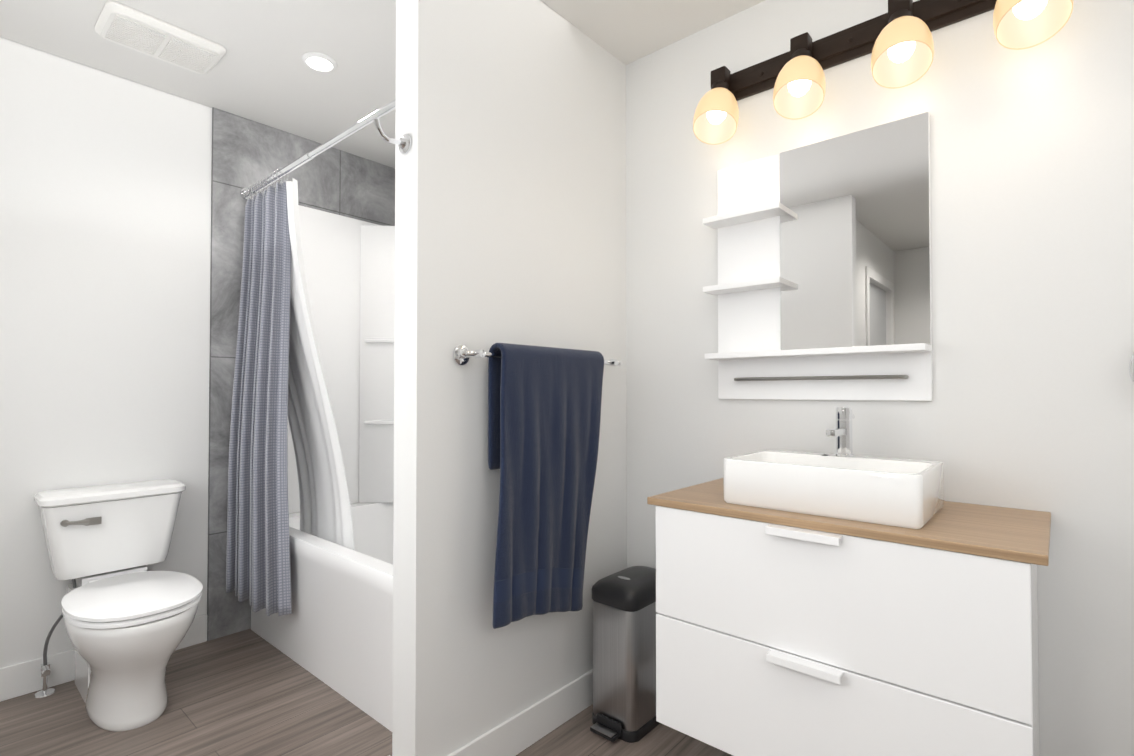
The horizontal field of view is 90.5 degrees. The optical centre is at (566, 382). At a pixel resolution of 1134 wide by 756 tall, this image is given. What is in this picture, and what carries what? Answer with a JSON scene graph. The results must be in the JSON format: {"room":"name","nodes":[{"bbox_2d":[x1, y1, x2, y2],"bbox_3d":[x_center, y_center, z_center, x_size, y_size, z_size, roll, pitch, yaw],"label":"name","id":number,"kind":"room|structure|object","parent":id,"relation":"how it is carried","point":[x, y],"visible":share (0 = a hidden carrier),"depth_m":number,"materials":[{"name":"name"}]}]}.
{"room":"bathroom","nodes":[
{"label":"bathroom","id":0,"kind":"room"},
{"bbox_2d":[0,37,211,667],"bbox_3d":[-2.437,-0.061,1.736,0.100,2.440,4.270,-1,-1,41],"label":"wall","id":1,"kind":"structure","parent":0,"point":[105,224],"depth_m":2.27,"materials":[{"name":"paint"}]},
{"bbox_2d":[0,614,206,701],"bbox_3d":[-2.041,1.105,2.084,0.013,0.120,1.241,-1,-1,41],"label":"baseboard","id":2,"kind":"structure","parent":1,"relation":"attached to","point":[23,678],"depth_m":2.15,"materials":[{"name":"paint"}]},
{"bbox_2d":[207,107,394,640],"bbox_3d":[-1.312,-0.042,2.939,0.010,2.440,0.976,-1,-1,41],"label":"wall tile","id":3,"kind":"structure","parent":1,"relation":"attached to","point":[246,152],"depth_m":2.64,"materials":[{"name":"tile"}]},
{"bbox_2d":[0,628,732,755],"bbox_3d":[-0.772,1.176,0.328,4.435,0.080,4.370,-1,-1,41],"label":"floor","id":4,"kind":"structure","parent":0,"point":[248,692],"depth_m":1.91,"materials":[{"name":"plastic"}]},
{"bbox_2d":[34,479,202,730],"bbox_3d":[-1.595,0.788,2.043,0.714,0.752,0.446,-1,-1,41],"label":"toilet","id":5,"kind":"object","parent":4,"relation":"on","point":[128,618],"visible":1,"depth_m":2.01,"materials":[{"name":"white ceramic"}]},
{"bbox_2d":[251,205,394,731],"bbox_3d":[-0.686,0.131,2.496,1.510,2.080,0.810,-1,-1,41],"label":"bathtub","id":6,"kind":"object","parent":4,"relation":"on","point":[334,630],"visible":0.17,"depth_m":2.95,"materials":[{"name":"white plastic"}]},
{"bbox_2d":[590,566,659,742],"bbox_3d":[0.220,0.915,1.950,0.190,0.494,0.337,-1,-1,41],"label":"trash can","id":7,"kind":"object","parent":4,"relation":"on","point":[624,654],"visible":0.85,"depth_m":1.86,"materials":[{"name":"silver metal"}]},
{"bbox_2d":[0,0,764,167],"bbox_3d":[-0.772,-1.343,0.368,4.435,0.080,4.370,-1,-1,41],"label":"ceiling","id":8,"kind":"structure","parent":0,"point":[261,71],"depth_m":2.12,"materials":[{"name":"paint"}]},
{"bbox_2d":[95,1,225,73],"bbox_3d":[-1.503,-1.260,2.088,0.250,0.030,0.360,-1,-1,41],"label":"fan","id":9,"kind":"object","parent":8,"relation":"attached to","point":[131,28],"visible":1,"depth_m":2.05,"materials":[{"name":"plastic"}]},
{"bbox_2d":[302,52,336,71],"bbox_3d":[-0.981,-1.267,2.229,0.128,0.012,0.128,-1,-1,41],"label":"recessed light","id":10,"kind":"object","parent":8,"relation":"in","point":[318,61],"visible":1,"depth_m":2.22,"materials":[{"name":"paint"}]},
{"bbox_2d":[392,0,626,755],"bbox_3d":[-0.124,-0.059,1.906,0.110,2.440,0.970,-1,-1,41],"label":"wall","id":11,"kind":"structure","parent":0,"point":[510,190],"depth_m":1.68,"materials":[{"name":"paint"}]},
{"bbox_2d":[226,99,395,615],"bbox_3d":[-0.938,0.002,2.209,1.513,1.880,0.285,-1,-1,41],"label":"shower curtain","id":12,"kind":"object","parent":11,"relation":"attached to","point":[279,380],"visible":1,"depth_m":2.42,"materials":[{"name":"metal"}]},
{"bbox_2d":[373,119,411,154],"bbox_3d":[-0.476,-0.663,1.513,0.054,0.065,0.097,-1,-1,41],"label":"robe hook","id":13,"kind":"object","parent":11,"relation":"attached to","point":[403,142],"visible":1,"depth_m":1.53,"materials":[{"name":"silver metal"}]},
{"bbox_2d":[447,669,592,755],"bbox_3d":[-0.092,1.100,1.831,0.015,0.120,0.953,-1,-1,41],"label":"baseboard","id":14,"kind":"structure","parent":11,"relation":"attached to","point":[518,733],"depth_m":1.81,"materials":[{"name":"paint"}]},
{"bbox_2d":[453,345,620,365],"bbox_3d":[-0.063,-0.076,1.819,0.095,0.060,0.738,-1,-1,41],"label":"towel bar","id":15,"kind":"object","parent":11,"relation":"attached to","point":[462,354],"visible":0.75,"depth_m":1.60,"materials":[{"name":"silver metal"}]},
{"bbox_2d":[488,343,603,628],"bbox_3d":[-0.057,0.314,1.773,0.088,0.854,0.508,-1,-1,41],"label":"hanging towel","id":16,"kind":"object","parent":15,"relation":"hanging from","point":[544,411],"visible":1,"depth_m":1.70,"materials":[{"name":"blue fabric"}]},
{"bbox_2d":[626,0,1133,755],"bbox_3d":[0.633,-0.058,1.956,4.435,2.440,0.100,-1,-1,41],"label":"wall","id":17,"kind":"structure","parent":0,"point":[1030,406],"depth_m":1.48,"materials":[{"name":"paint"}]},
{"bbox_2d":[703,112,932,400],"bbox_3d":[0.733,-0.346,1.729,0.643,0.800,0.114,-1,-1,41],"label":"shelf unit","id":18,"kind":"object","parent":17,"relation":"attached to","point":[822,289],"visible":1,"depth_m":1.71,"materials":[{"name":"white"}]},
{"bbox_2d":[647,407,1050,755],"bbox_3d":[0.703,0.503,1.475,0.860,0.872,0.515,-1,-1,41],"label":"bathroom vanity","id":19,"kind":"object","parent":17,"relation":"attached to","point":[843,600],"visible":1,"depth_m":1.28,"materials":[{"name":"white wood"}]},
{"bbox_2d":[693,0,1072,144],"bbox_3d":[0.812,-0.945,1.618,0.957,0.261,0.192,-1,-1,41],"label":"sconce","id":20,"kind":"object","parent":17,"relation":"attached to","point":[896,41],"visible":1,"depth_m":1.62,"materials":[{"name":"beige glass"}]},
{"bbox_2d":[1129,353,1133,383],"bbox_3d":[1.353,-0.049,1.233,0.174,0.207,0.038,-1,-1,41],"label":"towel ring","id":21,"kind":"object","parent":17,"relation":"attached to","point":[1131,368],"visible":0.98,"depth_m":1.27,"materials":[{"name":"silver metal"}]}
]}

